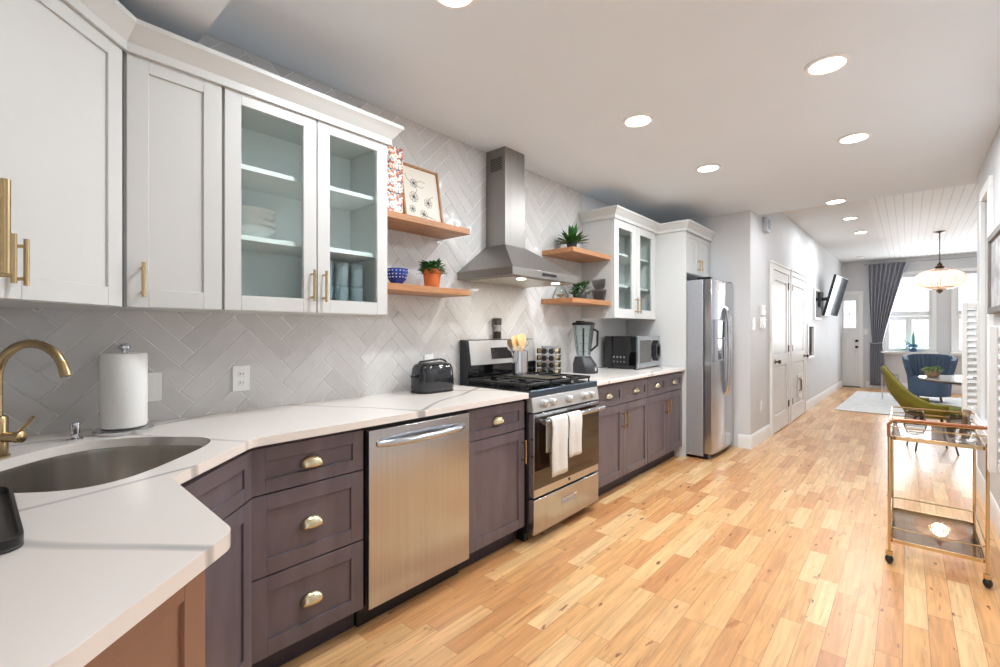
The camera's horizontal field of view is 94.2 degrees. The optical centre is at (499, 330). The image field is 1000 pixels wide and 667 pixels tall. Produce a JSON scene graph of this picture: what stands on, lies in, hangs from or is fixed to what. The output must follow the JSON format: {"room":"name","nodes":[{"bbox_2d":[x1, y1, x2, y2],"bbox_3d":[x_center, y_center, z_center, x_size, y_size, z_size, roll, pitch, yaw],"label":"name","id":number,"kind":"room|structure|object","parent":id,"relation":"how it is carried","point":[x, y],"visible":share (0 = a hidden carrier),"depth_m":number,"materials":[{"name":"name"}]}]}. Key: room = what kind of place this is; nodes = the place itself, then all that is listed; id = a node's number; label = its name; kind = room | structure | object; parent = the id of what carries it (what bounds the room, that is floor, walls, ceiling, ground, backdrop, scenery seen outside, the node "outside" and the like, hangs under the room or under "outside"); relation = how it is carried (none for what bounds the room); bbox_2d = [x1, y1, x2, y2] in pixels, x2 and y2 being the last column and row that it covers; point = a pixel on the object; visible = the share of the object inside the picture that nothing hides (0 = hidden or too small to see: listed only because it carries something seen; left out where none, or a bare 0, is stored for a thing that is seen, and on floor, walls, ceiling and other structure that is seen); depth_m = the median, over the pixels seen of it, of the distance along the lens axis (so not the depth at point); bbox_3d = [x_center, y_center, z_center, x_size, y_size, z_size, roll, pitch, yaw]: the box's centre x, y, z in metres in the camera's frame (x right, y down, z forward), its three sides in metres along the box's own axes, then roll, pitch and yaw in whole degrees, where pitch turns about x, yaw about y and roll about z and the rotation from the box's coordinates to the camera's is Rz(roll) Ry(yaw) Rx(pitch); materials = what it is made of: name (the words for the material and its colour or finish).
{"room":"kitchen","nodes":[
{"label":"kitchen","id":0,"kind":"room"},
{"bbox_2d":[118,0,230,42],"bbox_3d":[-0.630,-1.225,0.646,3.120,0.180,1.040,0,0,41],"label":"ceiling","id":1,"kind":"structure","parent":0,"point":[189,19],"depth_m":1.66,"materials":[{"name":"paint"}]},
{"bbox_2d":[0,42,626,434],"bbox_3d":[-0.065,-0.040,3.563,0.122,2.650,5.930,0,0,41],"label":"wall","id":2,"kind":"structure","parent":0,"point":[221,42],"depth_m":2.94,"materials":[{"name":"tile"}]},
{"bbox_2d":[0,0,121,309],"bbox_3d":[-1.507,-0.523,1.336,0.641,0.884,0.669,0,0,41],"label":"upper cabinet","id":3,"kind":"object","parent":2,"relation":"attached to","point":[61,76],"visible":0.9,"depth_m":1.34,"materials":[{"name":"white paint"}]},
{"bbox_2d":[0,178,10,273],"bbox_3d":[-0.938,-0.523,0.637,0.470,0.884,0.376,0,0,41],"label":"handle","id":4,"kind":"object","parent":3,"relation":"attached to","point":[5,184],"visible":1,"depth_m":0.81,"materials":[{"name":"gold metal"}]},
{"bbox_2d":[0,233,16,282],"bbox_3d":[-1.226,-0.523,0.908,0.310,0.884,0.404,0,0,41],"label":"handle","id":5,"kind":"object","parent":3,"relation":"attached to","point":[13,276],"visible":0.79,"depth_m":1.12,"materials":[{"name":"gold metal"}]},
{"bbox_2d":[109,50,221,311],"bbox_3d":[-1.286,-0.523,1.791,0.372,0.884,0.303,0,0,41],"label":"upper cabinet","id":6,"kind":"object","parent":2,"relation":"attached to","point":[172,118],"visible":0.91,"depth_m":1.68,"materials":[{"name":"white paint"}]},
{"bbox_2d":[0,34,582,435],"bbox_3d":[-0.593,-0.465,2.868,0.007,1.700,4.190,0,0,41],"label":"wall tile","id":7,"kind":"structure","parent":2,"relation":"attached to","point":[18,375],"depth_m":2.49,"materials":[{"name":"tile"}]},
{"bbox_2d":[148,372,161,401],"bbox_3d":[-1.429,0.230,1.903,0.010,0.118,0.075,0,0,41],"label":"wall switch","id":8,"kind":"object","parent":7,"relation":"attached to","point":[154,379],"visible":0.51,"depth_m":1.92,"materials":[{"name":"white plastic"}]},
{"bbox_2d":[232,365,249,391],"bbox_3d":[-1.203,0.220,2.162,0.010,0.118,0.075,0,0,41],"label":"wall outlet","id":9,"kind":"object","parent":7,"relation":"attached to","point":[240,374],"visible":1,"depth_m":2.16,"materials":[{"name":"white plastic"}]},
{"bbox_2d":[199,86,386,316],"bbox_3d":[-0.935,-0.523,2.192,0.372,0.884,0.758,0,0,41],"label":"upper cabinet","id":10,"kind":"object","parent":2,"relation":"attached to","point":[325,185],"visible":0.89,"depth_m":2.21,"materials":[{"name":"white paint"}]},
{"bbox_2d":[62,0,403,146],"bbox_3d":[-0.910,-0.999,1.633,0.718,0.098,2.031,0,0,4],"label":"crown molding","id":11,"kind":"structure","parent":10,"relation":"attached to","point":[133,35],"depth_m":1.77,"materials":[{"name":"white paint"}]},
{"bbox_2d":[241,224,275,237],"bbox_3d":[-1.101,-0.423,2.050,0.204,0.055,0.204,0,0,41],"label":"bowl","id":12,"kind":"object","parent":10,"relation":"on","point":[246,229],"visible":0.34,"depth_m":2.00,"materials":[{"name":"ceramic"}]},
{"bbox_2d":[241,217,275,227],"bbox_3d":[-1.101,-0.449,2.050,0.204,0.055,0.204,0,0,41],"label":"bowl","id":13,"kind":"object","parent":12,"relation":"on","point":[253,221],"visible":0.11,"depth_m":1.99,"materials":[{"name":"ceramic"}]},
{"bbox_2d":[241,211,275,222],"bbox_3d":[-1.101,-0.475,2.050,0.204,0.055,0.204,0,0,41],"label":"bowl","id":14,"kind":"object","parent":13,"relation":"on","point":[245,214],"visible":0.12,"depth_m":1.99,"materials":[{"name":"ceramic"}]},
{"bbox_2d":[241,205,275,216],"bbox_3d":[-1.101,-0.501,2.050,0.204,0.055,0.204,0,0,41],"label":"bowl","id":15,"kind":"object","parent":14,"relation":"on","point":[247,208],"visible":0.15,"depth_m":1.99,"materials":[{"name":"ceramic"}]},
{"bbox_2d":[241,164,374,210],"bbox_3d":[-0.965,-0.675,2.219,0.278,0.020,0.722,0,0,41],"label":"shelf","id":16,"kind":"object","parent":10,"relation":"attached to","point":[254,180],"depth_m":2.20,"materials":[{"name":"wood"}]},
{"bbox_2d":[241,235,374,262],"bbox_3d":[-0.965,-0.385,2.219,0.278,0.020,0.722,0,0,41],"label":"shelf","id":17,"kind":"object","parent":10,"relation":"attached to","point":[250,245],"depth_m":2.21,"materials":[{"name":"wood"}]},
{"bbox_2d":[387,210,469,239],"bbox_3d":[-0.506,-0.628,2.774,0.249,0.037,0.677,0,0,41],"label":"floating shelf","id":18,"kind":"object","parent":2,"relation":"attached to","point":[397,221],"visible":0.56,"depth_m":2.77,"materials":[{"name":"brown wood"}]},
{"bbox_2d":[387,191,402,212],"bbox_3d":[-0.630,-0.713,2.655,0.120,0.129,0.160,0,0,41],"label":"patterned canister","id":19,"kind":"object","parent":18,"relation":"on","point":[394,200],"visible":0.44,"depth_m":2.61,"materials":[{"name":"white ceramic"}]},
{"bbox_2d":[387,167,402,194],"bbox_3d":[-0.630,-0.844,2.655,0.120,0.129,0.160,0,0,41],"label":"patterned canister","id":20,"kind":"object","parent":19,"relation":"on","point":[394,177],"visible":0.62,"depth_m":2.61,"materials":[{"name":"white ceramic"}]},
{"bbox_2d":[387,146,402,171],"bbox_3d":[-0.630,-0.975,2.655,0.120,0.129,0.160,0,0,41],"label":"patterned canister","id":21,"kind":"object","parent":20,"relation":"on","point":[394,154],"visible":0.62,"depth_m":2.61,"materials":[{"name":"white ceramic"}]},
{"bbox_2d":[402,162,443,222],"bbox_3d":[-0.487,-0.838,2.892,0.082,0.372,0.305,0,0,41],"label":"framed print","id":22,"kind":"object","parent":18,"relation":"on","point":[421,190],"visible":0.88,"depth_m":2.90,"materials":[{"name":"paper"}]},
{"bbox_2d":[387,282,469,297],"bbox_3d":[-0.506,-0.241,2.774,0.249,0.038,0.677,0,0,41],"label":"floating shelf","id":23,"kind":"object","parent":2,"relation":"attached to","point":[392,288],"visible":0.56,"depth_m":2.73,"materials":[{"name":"brown wood"}]},
{"bbox_2d":[387,268,408,283],"bbox_3d":[-0.593,-0.308,2.675,0.136,0.095,0.134,0,0,41],"label":"bowl","id":24,"kind":"object","parent":23,"relation":"on","point":[394,275],"visible":0.87,"depth_m":2.63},
{"bbox_2d":[418,258,447,286],"bbox_3d":[-0.414,-0.351,2.845,0.189,0.181,0.200,0,0,41],"label":"potted plant","id":25,"kind":"object","parent":23,"relation":"on","point":[431,272],"visible":0.95,"depth_m":2.80,"materials":[{"name":"green plant"}]},
{"bbox_2d":[458,146,577,287],"bbox_3d":[0.145,-0.827,3.325,0.497,0.974,0.760,0,0,41],"label":"range hood","id":26,"kind":"object","parent":2,"relation":"attached to","point":[505,260],"visible":1,"depth_m":3.33,"materials":[{"name":"metal"}]},
{"bbox_2d":[541,297,610,306],"bbox_3d":[0.676,-0.250,4.073,0.312,0.040,0.636,0,0,41],"label":"floating shelf","id":27,"kind":"object","parent":2,"relation":"attached to","point":[580,302],"visible":1,"depth_m":3.90,"materials":[{"name":"brown wood"}]},
{"bbox_2d":[568,280,592,298],"bbox_3d":[0.702,-0.366,4.126,0.226,0.190,0.221,0,0,-28],"label":"potted plant","id":28,"kind":"object","parent":27,"relation":"on","point":[576,293],"visible":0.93,"depth_m":4.08,"materials":[{"name":"green plant"}]},
{"bbox_2d":[542,246,610,262],"bbox_3d":[0.680,-0.662,4.077,0.312,0.040,0.626,0,0,41],"label":"floating shelf","id":29,"kind":"object","parent":2,"relation":"attached to","point":[574,254],"visible":1,"depth_m":3.95,"materials":[{"name":"brown wood"}]},
{"bbox_2d":[555,223,588,246],"bbox_3d":[0.612,-0.803,4.024,0.353,0.239,0.326,0,0,41],"label":"potted plant","id":30,"kind":"object","parent":29,"relation":"on","point":[571,239],"visible":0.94,"depth_m":3.97,"materials":[{"name":"green plant"}]},
{"bbox_2d":[581,218,655,319],"bbox_3d":[1.231,-0.578,4.652,0.382,0.915,0.958,0,0,41],"label":"upper cabinet","id":31,"kind":"object","parent":2,"relation":"attached to","point":[629,276],"depth_m":4.45,"materials":[{"name":"white paint"}]},
{"bbox_2d":[619,253,649,265],"bbox_3d":[1.183,-0.725,4.660,0.288,0.020,0.869,0,0,41],"label":"shelf","id":32,"kind":"object","parent":31,"relation":"attached to","point":[624,260],"depth_m":4.81,"materials":[{"name":"white paint"}]},
{"bbox_2d":[619,285,649,292],"bbox_3d":[1.183,-0.425,4.660,0.288,0.020,0.869,0,0,41],"label":"shelf","id":33,"kind":"object","parent":31,"relation":"attached to","point":[622,289],"depth_m":4.78,"materials":[{"name":"white paint"}]},
{"bbox_2d":[578,205,715,241],"bbox_3d":[1.673,-1.069,4.689,1.947,0.098,0.396,0,0,-29],"label":"crown molding","id":34,"kind":"structure","parent":31,"relation":"attached to","point":[621,213],"depth_m":4.58,"materials":[{"name":"white paint"}]},
{"bbox_2d":[686,231,709,280],"bbox_3d":[1.928,-0.815,5.228,0.663,0.440,0.778,0,0,41],"label":"upper cabinet","id":35,"kind":"object","parent":2,"relation":"attached to","point":[697,248],"visible":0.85,"depth_m":5.01,"materials":[{"name":"white paint"}]},
{"bbox_2d":[205,0,999,222],"bbox_3d":[1.382,-1.510,1.894,4.500,0.390,7.130,0,0,41],"label":"ceiling","id":36,"kind":"structure","parent":0,"point":[554,83],"depth_m":2.48,"materials":[{"name":"paint"}]},
{"bbox_2d":[434,0,475,9],"bbox_3d":[-0.178,-1.310,1.799,0.190,0.009,0.190,0,0,41],"label":"recessed light","id":37,"kind":"object","parent":36,"relation":"in","point":[449,4],"visible":1,"depth_m":1.86,"materials":[{"name":"white"}]},
{"bbox_2d":[622,113,653,127],"bbox_3d":[0.860,-1.310,2.898,0.190,0.009,0.190,0,0,41],"label":"recessed light","id":38,"kind":"object","parent":36,"relation":"in","point":[637,120],"visible":1,"depth_m":2.89,"materials":[{"name":"white"}]},
{"bbox_2d":[695,164,720,172],"bbox_3d":[1.676,-1.310,3.745,0.190,0.009,0.190,0,0,41],"label":"recessed light","id":39,"kind":"object","parent":36,"relation":"in","point":[705,168],"visible":1,"depth_m":3.74,"materials":[{"name":"white"}]},
{"bbox_2d":[804,53,850,75],"bbox_3d":[1.611,-1.310,2.291,0.190,0.009,0.190,0,0,41],"label":"recessed light","id":40,"kind":"object","parent":36,"relation":"in","point":[829,63],"visible":1,"depth_m":2.28,"materials":[{"name":"white"}]},
{"bbox_2d":[837,132,871,143],"bbox_3d":[2.405,-1.310,3.158,0.190,0.009,0.190,0,0,41],"label":"recessed light","id":41,"kind":"object","parent":36,"relation":"in","point":[858,136],"visible":1,"depth_m":3.15,"materials":[{"name":"white"}]},
{"bbox_2d":[868,183,976,259],"bbox_3d":[7.057,-1.645,6.739,2.440,0.120,7.640,0,0,41],"label":"planks","id":42,"kind":"object","parent":36,"relation":"attached to","point":[906,223],"visible":0.38,"depth_m":6.73,"materials":[{"name":"wood"}]},
{"bbox_2d":[913,231,967,293],"bbox_3d":[7.013,-1.089,7.417,0.634,0.989,0.634,0,0,41],"label":"chandelier","id":43,"kind":"object","parent":42,"relation":"hanging from","point":[940,269],"visible":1,"depth_m":7.33,"materials":[{"name":"glass"}]},
{"bbox_2d":[279,387,999,666],"bbox_3d":[4.153,1.315,4.870,4.700,0.060,15.200,0,0,41],"label":"floor","id":44,"kind":"structure","parent":0,"point":[772,553],"depth_m":2.40,"materials":[{"name":"brown wood"}]},
{"bbox_2d":[84,570,204,666],"bbox_3d":[-0.844,0.844,0.715,0.647,0.883,0.618,0,0,41],"label":"base cabinet","id":45,"kind":"object","parent":44,"relation":"on","point":[172,634],"visible":0.27,"depth_m":0.78,"materials":[{"name":"wood"}]},
{"bbox_2d":[0,385,528,666],"bbox_3d":[-0.528,0.386,1.710,1.629,0.030,2.532,0,0,41],"label":"countertop","id":46,"kind":"structure","parent":45,"relation":"on","point":[92,563],"depth_m":0.87,"materials":[{"name":"white stone"}]},
{"bbox_2d":[0,486,23,554],"bbox_3d":[-1.067,0.359,0.804,0.415,0.021,0.322,0,0,41],"label":"serving tray","id":47,"kind":"object","parent":46,"relation":"on","point":[11,528],"visible":1,"depth_m":0.87,"materials":[{"name":"black plastic"}]},
{"bbox_2d":[0,340,71,458],"bbox_3d":[-1.378,0.198,1.365,0.240,0.345,0.056,0,0,-4],"label":"kitchen faucet","id":48,"kind":"object","parent":46,"relation":"on","point":[20,436],"visible":1,"depth_m":1.35,"materials":[{"name":"gold metal"}]},
{"bbox_2d":[66,422,83,440],"bbox_3d":[-1.446,0.341,1.581,0.046,0.059,0.046,0,0,41],"label":"soap dispenser","id":49,"kind":"object","parent":46,"relation":"on","point":[74,427],"visible":1,"depth_m":1.57,"materials":[{"name":"silver metal"}]},
{"bbox_2d":[0,445,203,492],"bbox_3d":[-1.182,0.502,1.345,0.501,0.203,0.587,0,0,-4],"label":"sink","id":50,"kind":"object","parent":46,"relation":"in","point":[83,469],"visible":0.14,"depth_m":1.56,"materials":[{"name":"metal"}]},
{"bbox_2d":[92,343,153,436],"bbox_3d":[-1.388,0.206,1.716,0.180,0.327,0.180,0,0,41],"label":"paper towel holder","id":51,"kind":"object","parent":46,"relation":"on","point":[123,376],"visible":1,"depth_m":1.66,"materials":[{"name":"paper"}]},
{"bbox_2d":[411,358,453,393],"bbox_3d":[-0.419,0.269,2.842,0.164,0.203,0.290,0,0,41],"label":"toaster","id":52,"kind":"object","parent":46,"relation":"on","point":[427,377],"visible":1,"depth_m":2.77,"materials":[{"name":"black metal"}]},
{"bbox_2d":[180,451,251,666],"bbox_3d":[-1.306,0.844,1.359,0.919,0.883,0.977,0,0,41],"label":"base cabinet","id":53,"kind":"object","parent":44,"relation":"on","point":[225,489],"visible":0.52,"depth_m":1.50,"materials":[{"name":"grey wood"}]},
{"bbox_2d":[246,428,362,666],"bbox_3d":[-0.945,0.844,1.988,0.632,0.883,0.458,0,0,41],"label":"base cabinet","id":54,"kind":"object","parent":44,"relation":"on","point":[307,498],"visible":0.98,"depth_m":1.78,"materials":[{"name":"grey wood"}]},
{"bbox_2d":[354,410,468,626],"bbox_3d":[-0.562,0.845,2.367,0.673,0.880,0.605,0,0,41],"label":"dishwasher","id":55,"kind":"object","parent":44,"relation":"on","point":[415,539],"visible":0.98,"depth_m":2.14,"materials":[{"name":"silver metal"}]},
{"bbox_2d":[458,400,526,570],"bbox_3d":[-0.224,0.844,2.800,0.646,0.883,0.482,0,0,41],"label":"base cabinet","id":56,"kind":"object","parent":44,"relation":"on","point":[496,432],"visible":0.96,"depth_m":2.61,"materials":[{"name":"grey wood"}]},
{"bbox_2d":[460,338,605,541],"bbox_3d":[0.237,0.673,3.247,0.724,1.225,0.777,0,0,41],"label":"gas range","id":57,"kind":"object","parent":44,"relation":"on","point":[549,500],"visible":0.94,"depth_m":3.07,"materials":[{"name":"silver metal"}]},
{"bbox_2d":[493,318,501,338],"bbox_3d":[-0.020,-0.018,3.457,0.066,0.155,0.066,0,0,41],"label":"pepper mill","id":58,"kind":"object","parent":57,"relation":"on","point":[496,321],"visible":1,"depth_m":3.43,"materials":[{"name":"clear glass"}]},
{"bbox_2d":[512,350,527,375],"bbox_3d":[0.142,0.227,3.301,0.111,0.172,0.111,0,0,41],"label":"utensil crock","id":59,"kind":"object","parent":57,"relation":"on","point":[520,360],"visible":0.94,"depth_m":3.25,"materials":[{"name":"silver metal"}]},
{"bbox_2d":[462,379,596,397],"bbox_3d":[0.222,0.380,3.259,0.595,0.041,0.777,0,0,41],"label":"cooktop","id":60,"kind":"object","parent":57,"relation":"in","point":[564,388],"depth_m":3.05,"materials":[{"name":"black metal"}]},
{"bbox_2d":[546,414,567,476],"bbox_3d":[0.354,0.696,2.849,0.056,0.358,0.182,0,0,41],"label":"dish towel","id":61,"kind":"object","parent":57,"relation":"hanging from","point":[557,431],"visible":0.98,"depth_m":2.83,"materials":[{"name":"fabric"}]},
{"bbox_2d":[565,410,581,457],"bbox_3d":[0.469,0.656,2.981,0.056,0.278,0.162,0,0,41],"label":"dish towel","id":62,"kind":"object","parent":57,"relation":"hanging from","point":[575,417],"visible":0.93,"depth_m":2.97,"materials":[{"name":"fabric"}]},
{"bbox_2d":[596,378,647,495],"bbox_3d":[0.780,0.844,3.944,0.646,0.883,0.947,0,0,41],"label":"base cabinet","id":63,"kind":"object","parent":44,"relation":"on","point":[623,425],"visible":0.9,"depth_m":3.75,"materials":[{"name":"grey wood"}]},
{"bbox_2d":[561,366,684,385],"bbox_3d":[1.050,0.386,4.254,0.644,0.030,1.790,0,0,41],"label":"countertop","id":64,"kind":"structure","parent":63,"relation":"on","point":[605,375],"depth_m":4.06,"materials":[{"name":"white stone"}]},
{"bbox_2d":[537,346,560,372],"bbox_3d":[0.396,0.244,3.757,0.184,0.252,0.184,0,0,13],"label":"spice rack","id":65,"kind":"object","parent":64,"relation":"on","point":[548,357],"visible":0.89,"depth_m":3.70,"materials":[{"name":"silver metal"}]},
{"bbox_2d":[572,321,598,373],"bbox_3d":[0.758,0.140,4.121,0.225,0.461,0.195,0,0,41],"label":"blender","id":66,"kind":"object","parent":64,"relation":"on","point":[582,364],"visible":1,"depth_m":4.08,"materials":[{"name":"silver metal"}]},
{"bbox_2d":[605,336,660,368],"bbox_3d":[1.370,0.210,4.758,0.383,0.320,0.582,0,0,41],"label":"microwave","id":67,"kind":"object","parent":64,"relation":"on","point":[635,352],"visible":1,"depth_m":4.57,"materials":[{"name":"black glass"}]},
{"bbox_2d":[627,230,685,457],"bbox_3d":[1.650,0.125,4.938,0.643,2.320,0.020,0,0,41],"label":"panel","id":68,"kind":"object","parent":44,"relation":"on","point":[669,324],"visible":0.44,"depth_m":4.82,"materials":[{"name":"white paint"}]},
{"bbox_2d":[639,371,681,473],"bbox_3d":[1.368,0.844,4.614,0.646,0.883,0.831,0,0,41],"label":"base cabinet","id":69,"kind":"object","parent":44,"relation":"on","point":[664,397],"visible":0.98,"depth_m":4.39,"materials":[{"name":"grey wood"}]},
{"bbox_2d":[686,277,733,459],"bbox_3d":[2.051,0.372,5.134,0.932,1.825,0.764,0,0,41],"label":"refrigerator","id":70,"kind":"object","parent":44,"relation":"on","point":[709,301],"visible":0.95,"depth_m":4.70,"materials":[{"name":"metal"}]},
{"bbox_2d":[834,391,975,422],"bbox_3d":[7.290,1.278,7.999,2.213,0.013,3.212,0,0,41],"label":"area rug","id":71,"kind":"object","parent":44,"relation":"on","point":[860,401],"visible":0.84,"depth_m":8.15,"materials":[{"name":"carpet"}]},
{"bbox_2d":[902,354,957,402],"bbox_3d":[7.804,0.848,8.455,0.754,0.845,0.675,0,0,41],"label":"armchair","id":72,"kind":"object","parent":71,"relation":"on","point":[913,363],"visible":0.7,"depth_m":8.42,"materials":[{"name":"blue fabric"}]},
{"bbox_2d":[881,366,961,455],"bbox_3d":[4.590,0.838,5.052,0.663,0.897,0.667,0,0,-17],"label":"shell chair","id":73,"kind":"object","parent":44,"relation":"on","point":[903,396],"visible":0.88,"depth_m":4.92,"materials":[{"name":"green fabric"}]},
{"bbox_2d":[885,406,992,587],"bbox_3d":[2.504,0.881,2.685,0.416,0.808,0.668,0,0,41],"label":"bar cart","id":74,"kind":"object","parent":44,"relation":"on","point":[954,537],"visible":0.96,"depth_m":2.60,"materials":[{"name":"gold metal"}]},
{"bbox_2d":[891,422,982,445],"bbox_3d":[2.504,0.591,2.685,0.365,0.006,0.604,0,0,41],"label":"glass shelf","id":75,"kind":"object","parent":74,"relation":"attached to","point":[936,438],"depth_m":2.62,"materials":[{"name":"glass"}]},
{"bbox_2d":[891,509,983,558],"bbox_3d":[2.504,1.158,2.685,0.365,0.006,0.604,0,0,41],"label":"glass shelf","id":76,"kind":"object","parent":74,"relation":"attached to","point":[926,523],"depth_m":2.67,"materials":[{"name":"glass"}]},
{"bbox_2d":[959,409,971,433],"bbox_3d":[2.593,0.509,2.595,0.088,0.141,0.034,0,0,-22],"label":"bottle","id":77,"kind":"object","parent":74,"relation":"on","point":[965,413],"visible":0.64,"depth_m":2.59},
{"bbox_2d":[918,375,975,384],"bbox_3d":[5.507,0.918,5.306,1.100,0.733,1.100,0,0,41],"label":"dining table","id":78,"kind":"object","parent":44,"relation":"on","point":[947,379],"visible":0.33,"depth_m":5.41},
{"bbox_2d":[921,365,945,376],"bbox_3d":[5.215,0.479,5.610,0.223,0.144,0.235,0,0,9],"label":"potted plant","id":79,"kind":"object","parent":78,"relation":"on","point":[929,372],"visible":1,"depth_m":5.56,"materials":[{"name":"green plant"}]},
{"bbox_2d":[691,210,749,446],"bbox_3d":[2.324,-0.150,5.491,1.170,2.870,0.120,0,0,41],"label":"wall","id":80,"kind":"structure","parent":0,"point":[730,246],"depth_m":5.13,"materials":[{"name":"paint"}]},
{"bbox_2d":[750,210,841,434],"bbox_3d":[5.336,-0.160,8.024,0.120,2.890,7.900,0,0,42],"label":"wall","id":81,"kind":"structure","parent":0,"point":[786,244],"depth_m":6.41,"materials":[{"name":"paint"}]},
{"bbox_2d":[738,424,770,449],"bbox_3d":[2.968,1.210,5.407,0.136,0.150,0.878,0,0,42],"label":"baseboard","id":82,"kind":"structure","parent":81,"relation":"attached to","point":[744,441],"depth_m":5.13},
{"bbox_2d":[769,260,790,435],"bbox_3d":[3.679,0.212,6.057,0.092,2.145,1.060,0,0,41],"label":"door","id":83,"kind":"structure","parent":81,"relation":"in","point":[779,273],"depth_m":6.03,"materials":[{"name":"paint"}]},
{"bbox_2d":[790,269,808,422],"bbox_3d":[4.468,0.207,6.914,0.088,2.155,1.150,0,0,42],"label":"door","id":84,"kind":"structure","parent":81,"relation":"in","point":[798,355],"depth_m":6.90,"materials":[{"name":"paint"}]},
{"bbox_2d":[806,324,814,358],"bbox_3d":[5.150,0.170,7.706,0.029,0.570,0.620,0,0,42],"label":"wall mirror","id":85,"kind":"object","parent":81,"relation":"attached to","point":[810,328],"visible":0.94,"depth_m":7.71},
{"bbox_2d":[809,327,812,355],"bbox_3d":[5.144,0.170,7.712,0.010,0.486,0.480,0,0,42],"label":"mirror glass","id":86,"kind":"object","parent":85,"relation":"attached to","point":[810,328],"depth_m":7.74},
{"bbox_2d":[813,288,821,319],"bbox_3d":[5.600,-0.465,8.202,0.029,0.540,0.680,0,0,42],"label":"wall mirror","id":87,"kind":"object","parent":81,"relation":"attached to","point":[817,311],"visible":1,"depth_m":8.15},
{"bbox_2d":[806,380,842,410],"bbox_3d":[6.402,1.210,9.095,0.016,0.150,4.680,0,0,42],"label":"baseboard","id":88,"kind":"structure","parent":81,"relation":"attached to","point":[815,400],"depth_m":8.62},
{"bbox_2d":[819,274,847,316],"bbox_3d":[6.140,-0.630,8.588,1.120,0.725,0.315,0,0,-45],"label":"television","id":89,"kind":"object","parent":81,"relation":"attached to","point":[834,299],"visible":0.98,"depth_m":8.41,"materials":[{"name":"black plastic"}]},
{"bbox_2d":[782,199,885,262],"bbox_3d":[5.772,-1.645,7.867,0.980,0.120,7.640,0,0,41],"label":"ceiling","id":90,"kind":"structure","parent":0,"point":[824,224],"depth_m":7.19,"materials":[{"name":"paint"}]},
{"bbox_2d":[842,252,976,387],"bbox_3d":[9.173,-0.160,9.871,3.350,2.890,0.140,0,0,41],"label":"wall","id":91,"kind":"structure","parent":0,"point":[857,273],"depth_m":10.04,"materials":[{"name":"paint"}]},
{"bbox_2d":[842,291,863,387],"bbox_3d":[8.071,0.185,10.692,0.450,2.200,0.080,0,0,41],"label":"door","id":92,"kind":"structure","parent":91,"relation":"attached to","point":[853,301],"depth_m":10.68,"materials":[{"name":"paint"}]},
{"bbox_2d":[881,270,937,353],"bbox_3d":[8.806,-0.403,10.021,0.920,1.765,0.280,0,0,41],"label":"window","id":93,"kind":"structure","parent":91,"relation":"in","point":[919,315],"depth_m":9.96,"materials":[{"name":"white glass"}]},
{"bbox_2d":[895,332,929,351],"bbox_3d":[8.830,0.225,9.943,0.703,0.438,0.642,0,0,11],"label":"potted plant","id":94,"kind":"object","parent":93,"relation":"on","point":[913,347],"visible":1,"depth_m":9.91,"materials":[{"name":"blue plant"}]},
{"bbox_2d":[866,381,972,393],"bbox_3d":[9.299,1.210,9.658,2.680,0.150,0.016,0,0,41],"label":"baseboard","id":95,"kind":"structure","parent":91,"relation":"attached to","point":[955,389],"depth_m":10.08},
{"bbox_2d":[864,256,976,264],"bbox_3d":[9.126,-1.494,9.719,2.380,0.038,0.148,0,0,41],"label":"curtain rod","id":96,"kind":"object","parent":91,"relation":"attached to","point":[972,256],"visible":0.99,"depth_m":9.73,"materials":[{"name":"metal"}]},
{"bbox_2d":[869,261,907,385],"bbox_3d":[8.483,-0.145,10.172,0.658,2.700,0.110,0,0,41],"label":"curtain","id":97,"kind":"object","parent":96,"relation":"hanging from","point":[885,279],"visible":0.98,"depth_m":10.27,"materials":[{"name":"fabric"}]},
{"bbox_2d":[950,267,976,354],"bbox_3d":[9.633,-0.403,9.295,0.920,1.765,0.280,0,0,41],"label":"window","id":98,"kind":"structure","parent":91,"relation":"in","point":[955,312],"depth_m":9.57,"materials":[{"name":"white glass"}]},
{"bbox_2d":[977,125,999,507],"bbox_3d":[2.401,-0.025,1.964,0.140,2.620,5.120,0,0,41],"label":"wall","id":99,"kind":"structure","parent":0,"point":[991,163],"depth_m":3.42,"materials":[{"name":"paint"}]},
{"bbox_2d":[973,175,993,438],"bbox_3d":[3.559,-0.165,3.370,0.135,1.800,0.600,0,0,41],"label":"window","id":100,"kind":"structure","parent":99,"relation":"in","point":[987,192],"depth_m":3.53,"materials":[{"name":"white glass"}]},
{"bbox_2d":[962,302,978,415],"bbox_3d":[3.746,0.220,3.691,0.113,0.890,0.056,0,0,41],"label":"shutter","id":101,"kind":"object","parent":100,"relation":"attached to","point":[966,400],"visible":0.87,"depth_m":3.69,"materials":[{"name":"wood"}]},
{"bbox_2d":[976,466,999,538],"bbox_3d":[2.336,1.210,2.008,0.016,0.150,5.100,0,0,41],"label":"baseboard","id":102,"kind":"structure","parent":99,"relation":"attached to","point":[980,481],"depth_m":3.18,"materials":[{"name":"wood"}]},
{"bbox_2d":[987,326,999,473],"bbox_3d":[2.372,0.320,2.156,0.153,0.690,0.056,0,0,41],"label":"shutter","id":103,"kind":"object","parent":99,"relation":"attached to","point":[993,341],"visible":1,"depth_m":2.18,"materials":[{"name":"wood"}]},
{"bbox_2d":[987,224,999,313],"bbox_3d":[3.107,-0.375,2.901,0.034,0.520,0.660,0,0,41],"label":"picture frame","id":104,"kind":"object","parent":99,"relation":"attached to","point":[993,240],"visible":1,"depth_m":3.00,"materials":[{"name":"grey wood"}]},
{"bbox_2d":[991,234,999,306],"bbox_3d":[3.108,-0.375,2.900,0.008,0.440,0.580,0,0,41],"label":"picture","id":105,"kind":"object","parent":104,"relation":"attached to","point":[995,238],"depth_m":2.97},
{"label":"outside","id":106,"kind":"structure","parent":0,"visible":0},
{"bbox_2d":[889,273,976,349],"bbox_3d":[13.786,-0.715,14.711,10.000,6.000,0.300,0,0,41],"label":"house","id":107,"kind":"structure","parent":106,"point":[910,297],"depth_m":14.90,"materials":[{"name":"white"}]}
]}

